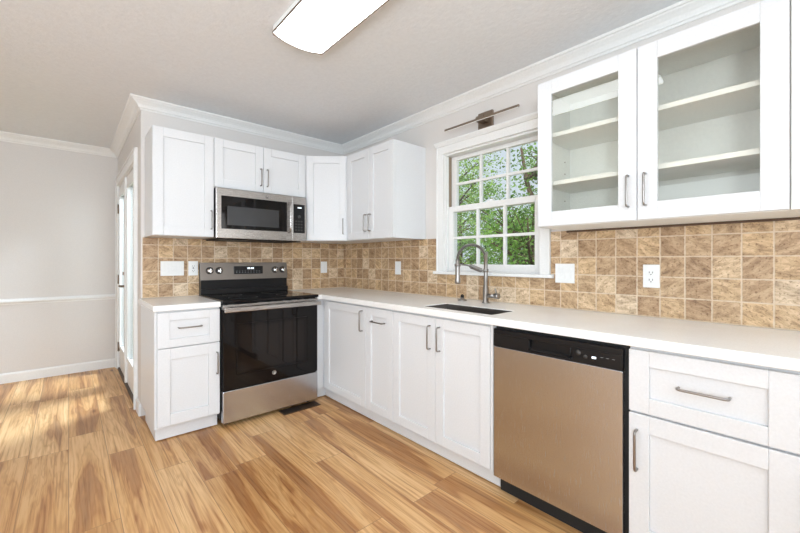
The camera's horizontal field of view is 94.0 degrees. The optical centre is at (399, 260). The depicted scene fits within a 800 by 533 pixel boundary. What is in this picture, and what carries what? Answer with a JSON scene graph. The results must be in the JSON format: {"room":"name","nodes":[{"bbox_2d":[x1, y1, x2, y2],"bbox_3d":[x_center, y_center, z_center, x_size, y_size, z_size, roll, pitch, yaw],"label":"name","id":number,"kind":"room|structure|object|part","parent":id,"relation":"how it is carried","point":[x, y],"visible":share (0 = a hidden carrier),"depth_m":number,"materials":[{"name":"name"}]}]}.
{"room":"kitchen","nodes":[
{"label":"kitchen","id":0,"kind":"room"},
{"bbox_2d":[0,141,117,373],"bbox_3d":[-4.390,-0.020,3.307,3.259,2.457,0.120,0,0,-42],"label":"wall","id":1,"kind":"structure","parent":0,"point":[57,207],"depth_m":3.91,"materials":[{"name":"beige paint"}]},
{"bbox_2d":[0,294,114,304],"bbox_3d":[-1.797,0.410,0.294,3.139,0.058,7.828,0,0,-42],"label":"trim","id":2,"kind":"structure","parent":1,"relation":"attached to","point":[103,296],"depth_m":3.90,"materials":[{"name":"white paint"}]},
{"bbox_2d":[0,358,140,415],"bbox_3d":[-1.101,1.160,0.912,5.000,0.098,7.828,0,0,-42],"label":"baseboard","id":3,"kind":"structure","parent":1,"relation":"attached to","point":[18,376],"depth_m":3.89,"materials":[{"name":"white paint"}]},
{"bbox_2d":[118,115,138,398],"bbox_3d":[-2.609,-0.020,3.665,0.120,2.457,1.708,0,0,-42],"label":"wall","id":4,"kind":"structure","parent":0,"point":[132,141],"depth_m":3.13,"materials":[{"name":"beige paint"}]},
{"bbox_2d":[117,182,123,374],"bbox_3d":[-2.896,0.185,3.899,0.110,1.999,0.705,0,0,-42],"label":"door","id":5,"kind":"structure","parent":4,"relation":"in","point":[120,207],"depth_m":4.06,"materials":[{"name":"white paint"}]},
{"bbox_3d":[-2.873,0.185,3.910,0.040,1.999,0.691,0,0,-42],"label":"panel","id":6,"kind":"part","parent":5,"relation":"part of","materials":[{"name":"white paint"}]},
{"bbox_3d":[-2.873,0.117,3.910,0.008,1.643,0.481,0,0,-42],"label":"glass pane","id":7,"kind":"part","parent":5,"relation":"part of","materials":[{"name":"glass"}]},
{"bbox_2d":[115,147,137,409],"bbox_3d":[-2.626,0.144,3.664,0.146,2.130,1.600,0,0,-42],"label":"trim","id":8,"kind":"structure","parent":4,"relation":"attached to","point":[131,162],"depth_m":3.04,"materials":[{"name":"white paint"}]},
{"bbox_2d":[124,169,132,392],"bbox_3d":[-2.417,0.185,3.389,0.070,1.999,0.725,0,0,-42],"label":"door","id":9,"kind":"structure","parent":4,"relation":"in","point":[128,181],"depth_m":3.56,"materials":[{"name":"white paint"}]},
{"bbox_3d":[-2.411,0.185,3.390,0.040,1.999,0.691,0,0,-42],"label":"panel","id":10,"kind":"part","parent":9,"relation":"part of","materials":[{"name":"white paint"}]},
{"bbox_3d":[-2.412,0.117,3.390,0.008,1.643,0.481,0,0,-42],"label":"glass pane","id":11,"kind":"part","parent":9,"relation":"part of","materials":[{"name":"glass"}]},
{"bbox_2d":[139,110,343,415],"bbox_3d":[-1.351,-0.020,3.559,1.861,2.457,0.120,0,0,-42],"label":"wall","id":12,"kind":"structure","parent":0,"point":[147,119],"depth_m":3.06,"materials":[{"name":"beige paint"}]},
{"bbox_2d":[145,125,213,238],"bbox_3d":[-1.705,-0.570,2.894,0.403,0.780,0.401,0,0,-42],"label":"upper cabinet","id":13,"kind":"object","parent":12,"relation":"attached to","point":[179,165],"visible":1,"depth_m":2.77,"materials":[{"name":"white paint"}]},
{"bbox_3d":[-1.449,-0.313,2.877,0.010,0.150,0.035,0,0,-42],"label":"handle","id":14,"kind":"part","parent":13,"relation":"part of","materials":[{"name":"silver metal"}]},
{"bbox_2d":[142,237,343,297],"bbox_3d":[-1.305,0.085,3.513,1.852,0.528,0.010,0,0,-42],"label":"tile backsplash","id":15,"kind":"structure","parent":12,"relation":"attached to","point":[303,260],"depth_m":3.34,"materials":[{"name":"tile"}]},
{"bbox_2d":[160,261,183,275],"bbox_3d":[-1.841,0.065,3.025,0.165,0.118,0.009,0,0,-42],"label":"light switch","id":16,"kind":"object","parent":15,"relation":"attached to","point":[167,268],"visible":1,"depth_m":3.02,"materials":[{"name":"white plastic"}]},
{"bbox_2d":[163,264,167,272],"bbox_3d":[-1.873,0.065,2.992,0.033,0.066,0.004,0,0,-42],"label":"rocker switch","id":17,"kind":"object","parent":16,"relation":"attached to","point":[165,266],"depth_m":2.99,"materials":[{"name":"white plastic"}]},
{"bbox_2d":[170,264,174,272],"bbox_3d":[-1.839,0.065,3.022,0.033,0.066,0.004,0,0,-42],"label":"rocker switch","id":18,"kind":"object","parent":16,"relation":"attached to","point":[172,266],"depth_m":3.02,"materials":[{"name":"white plastic"}]},
{"bbox_2d":[177,264,180,271],"bbox_3d":[-1.804,0.065,3.053,0.033,0.066,0.004,0,0,-42],"label":"rocker switch","id":19,"kind":"object","parent":16,"relation":"attached to","point":[178,265],"depth_m":3.05,"materials":[{"name":"white plastic"}]},
{"bbox_2d":[188,261,197,275],"bbox_3d":[-1.727,0.066,3.124,0.072,0.120,0.010,0,0,-42],"label":"wall outlet","id":20,"kind":"object","parent":15,"relation":"attached to","point":[192,265],"visible":1,"depth_m":3.12,"materials":[{"name":"white plastic"}]},
{"bbox_2d":[191,264,195,271],"bbox_3d":[-1.726,0.066,3.123,0.034,0.068,0.003,0,0,-42],"label":"receptacle","id":21,"kind":"object","parent":20,"relation":"attached to","point":[193,266],"depth_m":3.12,"materials":[{"name":"grey plastic"}]},
{"bbox_2d":[321,262,326,272],"bbox_3d":[-0.799,0.072,3.948,0.074,0.120,0.009,0,0,-42],"label":"light switch","id":22,"kind":"object","parent":15,"relation":"attached to","point":[323,264],"visible":1,"depth_m":3.94,"materials":[{"name":"white plastic"}]},
{"bbox_2d":[214,137,304,197],"bbox_3d":[-1.262,-0.767,3.287,0.776,0.387,0.401,0,0,-42],"label":"upper cabinet","id":23,"kind":"object","parent":12,"relation":"attached to","point":[237,165],"visible":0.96,"depth_m":3.13,"materials":[{"name":"white paint"}]},
{"bbox_3d":[-1.304,-0.767,3.042,0.386,0.383,0.020,0,0,-42],"label":"door","id":24,"kind":"part","parent":23,"relation":"part of","materials":[{"name":"white paint"}]},
{"bbox_2d":[203,187,305,242],"bbox_3d":[-1.248,-0.366,3.257,0.757,0.402,0.464,0,0,-42],"label":"microwave","id":25,"kind":"object","parent":23,"relation":"attached to","point":[239,215],"visible":0.99,"depth_m":3.09,"materials":[{"name":"grey metal"}]},
{"bbox_3d":[-1.180,-0.377,3.068,0.536,0.257,0.002,0,0,-42],"label":"door glass","id":26,"kind":"part","parent":25,"relation":"part of","materials":[{"name":"black glass"}]},
{"bbox_3d":[-0.951,-0.375,3.244,0.020,0.274,0.050,0,0,-42],"label":"handle","id":27,"kind":"part","parent":25,"relation":"part of","materials":[{"name":"silver metal"}]},
{"bbox_3d":[-0.901,-0.369,3.334,0.137,0.392,0.026,0,0,-42],"label":"control panel","id":28,"kind":"part","parent":25,"relation":"part of","materials":[{"name":"silver metal"}]},
{"bbox_3d":[-1.014,-0.767,3.299,0.386,0.383,0.020,0,0,-42],"label":"door","id":29,"kind":"part","parent":23,"relation":"part of","materials":[{"name":"white paint"}]},
{"bbox_2d":[296,156,371,243],"bbox_3d":[-0.656,-0.570,3.682,0.653,0.780,0.616,0,0,-42],"label":"upper cabinet","id":30,"kind":"object","parent":12,"relation":"attached to","point":[325,176],"visible":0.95,"depth_m":3.43,"materials":[{"name":"white paint"}]},
{"bbox_3d":[-0.673,-0.571,3.436,0.362,0.776,0.020,0,0,-1],"label":"door","id":31,"kind":"part","parent":30,"relation":"part of","materials":[{"name":"white paint"}]},
{"bbox_2d":[0,367,581,532],"bbox_3d":[-1.090,1.269,0.922,5.270,0.120,8.068,0,0,-42],"label":"floor","id":32,"kind":"structure","parent":0,"point":[76,455],"depth_m":2.10,"materials":[{"name":"brown wood"}]},
{"bbox_2d":[141,305,219,440],"bbox_3d":[-1.637,0.768,2.776,0.396,0.867,0.668,0,0,-42],"label":"base cabinet","id":33,"kind":"object","parent":32,"relation":"on","point":[180,349],"visible":0.94,"depth_m":2.56,"materials":[{"name":"white paint"}]},
{"bbox_3d":[-1.799,0.722,2.669,0.012,0.774,0.612,0,0,-42],"label":"panel","id":34,"kind":"part","parent":33,"relation":"part of","materials":[{"name":"white paint"}]},
{"bbox_2d":[139,295,220,311],"bbox_3d":[-1.645,0.314,2.775,0.408,0.038,0.639,0,0,-42],"label":"countertop","id":35,"kind":"structure","parent":33,"relation":"on","point":[160,304],"depth_m":2.62,"materials":[{"name":"white stone"}]},
{"bbox_3d":[-1.441,0.463,2.563,0.381,0.233,0.020,0,0,-42],"label":"drawer","id":36,"kind":"part","parent":33,"relation":"part of","materials":[{"name":"white paint"}]},
{"bbox_3d":[-1.441,0.840,2.563,0.381,0.510,0.020,0,0,-42],"label":"door","id":37,"kind":"part","parent":33,"relation":"part of","materials":[{"name":"white paint"}]},
{"bbox_3d":[-1.423,0.452,2.543,0.150,0.010,0.035,0,0,-42],"label":"handle","id":38,"kind":"part","parent":33,"relation":"part of","materials":[{"name":"silver metal"}]},
{"bbox_3d":[-1.296,0.731,2.656,0.010,0.160,0.035,0,0,-42],"label":"handle","id":39,"kind":"part","parent":33,"relation":"part of","materials":[{"name":"silver metal"}]},
{"bbox_2d":[199,262,320,424],"bbox_3d":[-1.177,0.613,3.139,0.763,1.189,0.716,0,0,-42],"label":"range","id":40,"kind":"object","parent":32,"relation":"on","point":[268,341],"visible":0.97,"depth_m":2.94,"materials":[{"name":"black glass"}]},
{"bbox_3d":[-1.391,0.093,3.380,0.763,0.148,0.070,0,0,-42],"label":"control panel","id":41,"kind":"part","parent":40,"relation":"part of","materials":[{"name":"silver metal"}]},
{"bbox_3d":[-1.372,0.265,3.358,0.763,0.043,0.028,0,0,-42],"label":"vent trim","id":42,"kind":"part","parent":40,"relation":"part of","materials":[{"name":"black plastic"}]},
{"bbox_3d":[-1.362,0.086,3.367,0.254,0.070,0.016,0,0,-42],"label":"display panel","id":43,"kind":"part","parent":40,"relation":"part of","materials":[{"name":"black glass"}]},
{"bbox_2d":[200,290,317,303],"bbox_3d":[-1.174,0.298,3.135,0.763,0.022,0.614,0,0,-42],"label":"cooktop","id":44,"kind":"object","parent":40,"relation":"in","point":[232,296],"depth_m":3.05,"materials":[{"name":"black glass"}]},
{"bbox_3d":[-0.992,1.058,2.930,0.755,0.230,0.042,0,0,-42],"label":"storage drawer","id":45,"kind":"part","parent":40,"relation":"part of","materials":[{"name":"silver metal"}]},
{"bbox_3d":[-0.993,0.647,2.931,0.755,0.580,0.040,0,0,-42],"label":"oven door","id":46,"kind":"part","parent":40,"relation":"part of","materials":[{"name":"black glass"}]},
{"bbox_3d":[-0.991,0.338,2.929,0.755,0.035,0.041,0,0,-42],"label":"door trim","id":47,"kind":"part","parent":40,"relation":"part of","materials":[{"name":"silver metal"}]},
{"bbox_3d":[-0.958,0.354,2.892,0.763,0.034,0.057,0,0,-42],"label":"handle","id":48,"kind":"part","parent":40,"relation":"part of","materials":[{"name":"silver metal"}]},
{"bbox_2d":[279,401,320,414],"bbox_3d":[-0.814,1.206,3.057,0.320,0.004,0.110,0,0,-42],"label":"floor vent","id":49,"kind":"object","parent":32,"relation":"in","point":[304,406],"visible":1,"depth_m":3.05,"materials":[{"name":"grey metal"}]},
{"bbox_2d":[317,299,372,419],"bbox_3d":[-0.455,0.768,3.427,0.691,0.867,1.262,0,0,-42],"label":"base cabinet","id":50,"kind":"object","parent":32,"relation":"on","point":[341,326],"visible":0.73,"depth_m":3.02,"materials":[{"name":"white paint"}]},
{"bbox_3d":[-0.439,0.721,2.991,0.020,0.749,0.582,0,0,-42],"label":"door","id":51,"kind":"part","parent":50,"relation":"part of","materials":[{"name":"white paint"}]},
{"bbox_3d":[-0.292,0.452,2.784,0.035,0.160,0.010,0,0,-42],"label":"handle","id":52,"kind":"part","parent":50,"relation":"part of","materials":[{"name":"silver metal"}]},
{"bbox_2d":[290,287,799,371],"bbox_3d":[0.427,0.314,2.425,0.681,0.038,3.913,0,0,-42],"label":"countertop","id":53,"kind":"structure","parent":50,"relation":"on","point":[773,348],"depth_m":1.64,"materials":[{"name":"white stone"}]},
{"bbox_2d":[458,294,466,300],"bbox_3d":[0.461,0.271,2.745,0.068,0.046,0.068,0,0,-42],"label":"soap dispenser","id":54,"kind":"object","parent":53,"relation":"on","point":[462,295],"visible":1,"depth_m":2.73,"materials":[{"name":"silver metal"}]},
{"bbox_2d":[426,304,511,314],"bbox_3d":[0.412,0.416,2.296,0.229,0.236,0.519,0,0,-42],"label":"sink","id":55,"kind":"object","parent":53,"relation":"in","point":[443,306],"visible":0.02,"depth_m":2.41,"materials":[{"name":"silver metal"}]},
{"bbox_2d":[455,243,499,302],"bbox_3d":[0.512,0.090,2.461,0.348,0.408,0.131,0,0,-42],"label":"kitchen faucet","id":56,"kind":"object","parent":53,"relation":"on","point":[486,295],"visible":1,"depth_m":2.52,"materials":[{"name":"silver metal"}]},
{"bbox_3d":[0.484,0.050,2.487,0.340,0.060,0.039,0,0,-42],"label":"support arm","id":57,"kind":"part","parent":56,"relation":"part of","materials":[{"name":"silver metal"}]},
{"bbox_3d":[0.627,0.224,2.544,0.051,0.074,0.104,0,0,-42],"label":"lever handle","id":58,"kind":"part","parent":56,"relation":"part of","materials":[{"name":"silver metal"}]},
{"bbox_2d":[366,306,399,433],"bbox_3d":[0.075,0.768,2.847,0.668,0.867,0.307,0,0,-42],"label":"base cabinet","id":59,"kind":"object","parent":32,"relation":"on","point":[379,321],"visible":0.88,"depth_m":2.66,"materials":[{"name":"white paint"}]},
{"bbox_2d":[393,310,500,486],"bbox_3d":[0.443,0.768,2.433,0.668,0.867,0.797,0,0,-42],"label":"base cabinet","id":60,"kind":"object","parent":32,"relation":"on","point":[443,368],"visible":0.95,"depth_m":2.18,"materials":[{"name":"white paint"}]},
{"bbox_3d":[0.091,0.721,2.393,0.020,0.749,0.387,0,0,-42],"label":"door","id":61,"kind":"part","parent":60,"relation":"part of","materials":[{"name":"white paint"}]},
{"bbox_3d":[0.173,0.467,2.259,0.035,0.150,0.010,0,0,-42],"label":"handle","id":62,"kind":"part","parent":60,"relation":"part of","materials":[{"name":"silver metal"}]},
{"bbox_3d":[0.225,0.467,2.201,0.035,0.150,0.010,0,0,-42],"label":"handle","id":63,"kind":"part","parent":60,"relation":"part of","materials":[{"name":"silver metal"}]},
{"bbox_3d":[0.350,0.721,2.102,0.020,0.749,0.387,0,0,-42],"label":"door","id":64,"kind":"part","parent":60,"relation":"part of","materials":[{"name":"white paint"}]},
{"bbox_2d":[494,326,629,532],"bbox_3d":[0.913,0.772,1.898,0.609,0.871,0.616,0,0,-42],"label":"dishwasher","id":65,"kind":"object","parent":32,"relation":"on","point":[561,403],"visible":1,"depth_m":1.66,"materials":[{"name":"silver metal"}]},
{"bbox_2d":[629,346,799,532],"bbox_3d":[1.276,0.768,1.493,0.668,0.867,0.461,0,0,-42],"label":"base cabinet","id":66,"kind":"object","parent":32,"relation":"on","point":[714,444],"visible":0.95,"depth_m":1.29,"materials":[{"name":"white paint"}]},
{"bbox_3d":[0.906,0.731,1.434,0.035,0.160,0.010,0,0,-42],"label":"handle","id":67,"kind":"part","parent":66,"relation":"part of","materials":[{"name":"silver metal"}]},
{"bbox_3d":[1.040,0.459,1.283,0.035,0.010,0.150,0,0,-42],"label":"handle","id":68,"kind":"part","parent":66,"relation":"part of","materials":[{"name":"silver metal"}]},
{"bbox_3d":[1.060,0.466,1.302,0.020,0.239,0.459,0,0,-42],"label":"drawer","id":69,"kind":"part","parent":66,"relation":"part of","materials":[{"name":"white paint"}]},
{"bbox_3d":[1.060,0.844,1.302,0.020,0.502,0.459,0,0,-42],"label":"door","id":70,"kind":"part","parent":66,"relation":"part of","materials":[{"name":"white paint"}]},
{"bbox_2d":[0,0,682,147],"bbox_3d":[-1.090,-1.308,0.922,5.270,0.120,8.068,0,0,-42],"label":"ceiling","id":71,"kind":"structure","parent":0,"point":[70,69],"depth_m":2.28,"materials":[{"name":"paint"}]},
{"bbox_2d":[272,0,388,54],"bbox_3d":[-0.156,-1.220,1.625,0.304,0.054,1.266,0,0,-42],"label":"ceiling light","id":72,"kind":"object","parent":71,"relation":"attached to","point":[314,26],"visible":1,"depth_m":1.87,"materials":[{"name":"white frosted plastic"},{"name":"white paint"}]},
{"bbox_3d":[-0.268,-1.212,1.525,0.003,0.009,1.220,0,0,-42],"label":"trim","id":73,"kind":"part","parent":72,"relation":"part of","materials":[{"name":"brown wood"}]},
{"bbox_3d":[-0.043,-1.212,1.725,0.003,0.009,1.220,0,0,-42],"label":"trim","id":74,"kind":"part","parent":72,"relation":"part of","materials":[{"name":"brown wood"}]},
{"bbox_2d":[344,0,799,331],"bbox_3d":[1.392,-0.020,1.982,0.150,2.457,6.120,0,0,-42],"label":"wall","id":75,"kind":"structure","parent":0,"point":[426,135],"depth_m":2.79,"materials":[{"name":"beige paint"}]},
{"bbox_2d":[0,0,745,157],"bbox_3d":[-1.101,-1.209,0.912,5.000,0.079,7.828,0,0,-42],"label":"trim","id":76,"kind":"structure","parent":75,"relation":"attached to","point":[683,12],"depth_m":2.89,"materials":[{"name":"white paint"}]},
{"bbox_2d":[347,139,425,241],"bbox_3d":[-0.144,-0.570,3.295,0.401,0.780,0.653,0,0,-42],"label":"upper cabinet","id":77,"kind":"object","parent":75,"relation":"attached to","point":[386,181],"visible":1,"depth_m":3.11,"materials":[{"name":"white paint"}]},
{"bbox_3d":[-0.367,-0.571,3.312,0.020,0.776,0.322,0,0,-42],"label":"door","id":78,"kind":"part","parent":77,"relation":"part of","materials":[{"name":"white paint"}]},
{"bbox_3d":[-0.151,-0.571,3.068,0.020,0.776,0.322,0,0,-42],"label":"door","id":79,"kind":"part","parent":77,"relation":"part of","materials":[{"name":"white paint"}]},
{"bbox_2d":[444,104,519,131],"bbox_3d":[0.597,-1.009,2.680,0.111,0.140,0.634,0,0,-42],"label":"light bar","id":80,"kind":"object","parent":75,"relation":"attached to","point":[485,119],"visible":0.9,"depth_m":2.67,"materials":[{"name":"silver metal"}]},
{"bbox_3d":[0.627,-1.009,2.714,0.021,0.140,0.124,0,0,-42],"label":"plate","id":81,"kind":"part","parent":80,"relation":"part of","materials":[{"name":"brown metal"}]},
{"bbox_2d":[433,111,553,277],"bbox_3d":[0.674,-0.420,2.749,0.195,1.061,1.006,0,0,-42],"label":"window","id":82,"kind":"structure","parent":75,"relation":"in","point":[447,166],"depth_m":2.77,"materials":[{"name":"white paint"}]},
{"bbox_3d":[0.620,-0.934,2.701,0.050,0.032,0.974,0,0,-42],"label":"cap moulding","id":83,"kind":"part","parent":82,"relation":"part of","materials":[{"name":"white paint"}]},
{"bbox_3d":[0.693,-0.384,2.766,0.145,0.945,0.830,0,0,-42],"label":"frame","id":84,"kind":"part","parent":82,"relation":"part of","materials":[{"name":"white paint"}]},
{"bbox_3d":[0.633,0.100,2.713,0.075,0.022,1.006,0,0,-42],"label":"sill","id":85,"kind":"part","parent":82,"relation":"part of","materials":[{"name":"white paint"}]},
{"bbox_3d":[0.675,-0.180,2.750,0.034,0.509,0.795,0,0,-42],"label":"sash","id":86,"kind":"part","parent":82,"relation":"part of","materials":[{"name":"white paint"}]},
{"bbox_3d":[0.706,-0.615,2.777,0.034,0.450,0.795,0,0,-42],"label":"sash","id":87,"kind":"part","parent":82,"relation":"part of","materials":[{"name":"white paint"}]},
{"bbox_2d":[344,220,799,330],"bbox_3d":[0.679,0.057,2.665,0.010,0.474,3.888,0,0,-42],"label":"tile backsplash","id":88,"kind":"structure","parent":75,"relation":"attached to","point":[743,274],"depth_m":1.96,"materials":[{"name":"tile"}]},
{"bbox_2d":[395,261,400,274],"bbox_3d":[-0.016,0.069,3.433,0.009,0.120,0.078,0,0,-42],"label":"light switch","id":89,"kind":"object","parent":88,"relation":"attached to","point":[397,263],"visible":1,"depth_m":3.43,"materials":[{"name":"white plastic"}]},
{"bbox_2d":[555,264,574,282],"bbox_3d":[1.008,0.079,2.279,0.009,0.118,0.118,0,0,-42],"label":"light switch","id":90,"kind":"object","parent":88,"relation":"attached to","point":[564,273],"visible":1,"depth_m":2.28,"materials":[{"name":"white plastic"}]},
{"bbox_2d":[558,268,563,278],"bbox_3d":[0.991,0.079,2.295,0.004,0.066,0.033,0,0,-42],"label":"rocker switch","id":91,"kind":"object","parent":90,"relation":"attached to","point":[560,270],"depth_m":2.29,"materials":[{"name":"white plastic"}]},
{"bbox_2d":[565,268,570,278],"bbox_3d":[1.021,0.079,2.260,0.004,0.066,0.033,0,0,-42],"label":"rocker switch","id":92,"kind":"object","parent":90,"relation":"attached to","point":[567,270],"depth_m":2.26,"materials":[{"name":"white plastic"}]},
{"bbox_2d":[643,265,659,287],"bbox_3d":[1.308,0.082,1.941,0.009,0.120,0.074,0,0,-42],"label":"wall outlet","id":93,"kind":"object","parent":88,"relation":"attached to","point":[651,273],"visible":1,"depth_m":1.94,"materials":[{"name":"white plastic"}]},
{"bbox_2d":[647,270,654,282],"bbox_3d":[1.306,0.082,1.940,0.003,0.068,0.034,0,0,-42],"label":"receptacle","id":94,"kind":"object","parent":93,"relation":"attached to","point":[650,273],"depth_m":1.94,"materials":[{"name":"white plastic"}]},
{"bbox_2d":[538,0,799,232],"bbox_3d":[1.201,-0.565,1.779,0.401,0.791,0.982,0,0,-42],"label":"upper cabinet","id":95,"kind":"object","parent":75,"relation":"attached to","point":[699,124],"visible":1,"depth_m":1.69,"materials":[{"name":"white paint"}]},
{"bbox_3d":[0.917,-0.571,1.865,0.020,0.776,0.474,0,0,-42],"label":"door","id":96,"kind":"part","parent":95,"relation":"part of","materials":[{"name":"white paint"}]},
{"bbox_3d":[1.032,-0.315,1.694,0.035,0.150,0.010,0,0,-42],"label":"handle","id":97,"kind":"part","parent":95,"relation":"part of","materials":[{"name":"silver metal"}]},
{"bbox_3d":[1.077,-0.315,1.643,0.035,0.150,0.010,0,0,-42],"label":"handle","id":98,"kind":"part","parent":95,"relation":"part of","materials":[{"name":"silver metal"}]},
{"bbox_2d":[553,79,759,149],"bbox_3d":[1.228,-0.676,1.803,0.312,0.022,0.944,0,0,-42],"label":"shelf","id":99,"kind":"object","parent":95,"relation":"attached to","point":[741,100],"depth_m":1.71,"materials":[{"name":"white wood"}]},
{"bbox_2d":[553,148,759,192],"bbox_3d":[1.228,-0.416,1.803,0.312,0.022,0.944,0,0,-42],"label":"shelf","id":100,"kind":"object","parent":95,"relation":"attached to","point":[745,161],"depth_m":1.72,"materials":[{"name":"white wood"}]},
{"bbox_3d":[1.234,-0.571,1.508,0.020,0.776,0.474,0,0,-42],"label":"door","id":101,"kind":"part","parent":95,"relation":"part of","materials":[{"name":"white paint"}]},
{"label":"outside","id":102,"kind":"structure","parent":0,"visible":0},
{"bbox_3d":[3.545,1.959,14.509,60.000,0.300,70.000,0,0,-42],"label":"ground","id":103,"kind":"structure","parent":102,"visible":0},
{"bbox_2d":[457,168,511,263],"bbox_3d":[2.911,-1.116,16.058,4.389,5.872,4.073,0,0,-42],"label":"leafy tree","id":104,"kind":"object","parent":103,"relation":"on","point":[462,243],"visible":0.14,"depth_m":15.96,"materials":[{"name":"green plant"}]},
{"bbox_2d":[457,151,518,263],"bbox_3d":[1.639,-0.707,10.079,3.539,5.111,3.286,0,0,9],"label":"leafy tree","id":105,"kind":"object","parent":103,"relation":"on","point":[473,168],"visible":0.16,"depth_m":9.71,"materials":[{"name":"green plant"}]},
{"bbox_2d":[457,142,537,264],"bbox_3d":[2.086,-0.320,5.922,2.865,4.298,3.062,0,0,-35],"label":"leafy tree","id":106,"kind":"object","parent":103,"relation":"on","point":[527,242],"visible":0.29,"depth_m":5.87,"materials":[{"name":"green plant"}]},
{"bbox_2d":[474,192,536,264],"bbox_3d":[3.751,-0.329,12.226,3.124,4.331,3.008,0,0,-42],"label":"leafy tree","id":107,"kind":"object","parent":103,"relation":"on","point":[499,258],"visible":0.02,"depth_m":12.04,"materials":[{"name":"green plant"}]}
]}

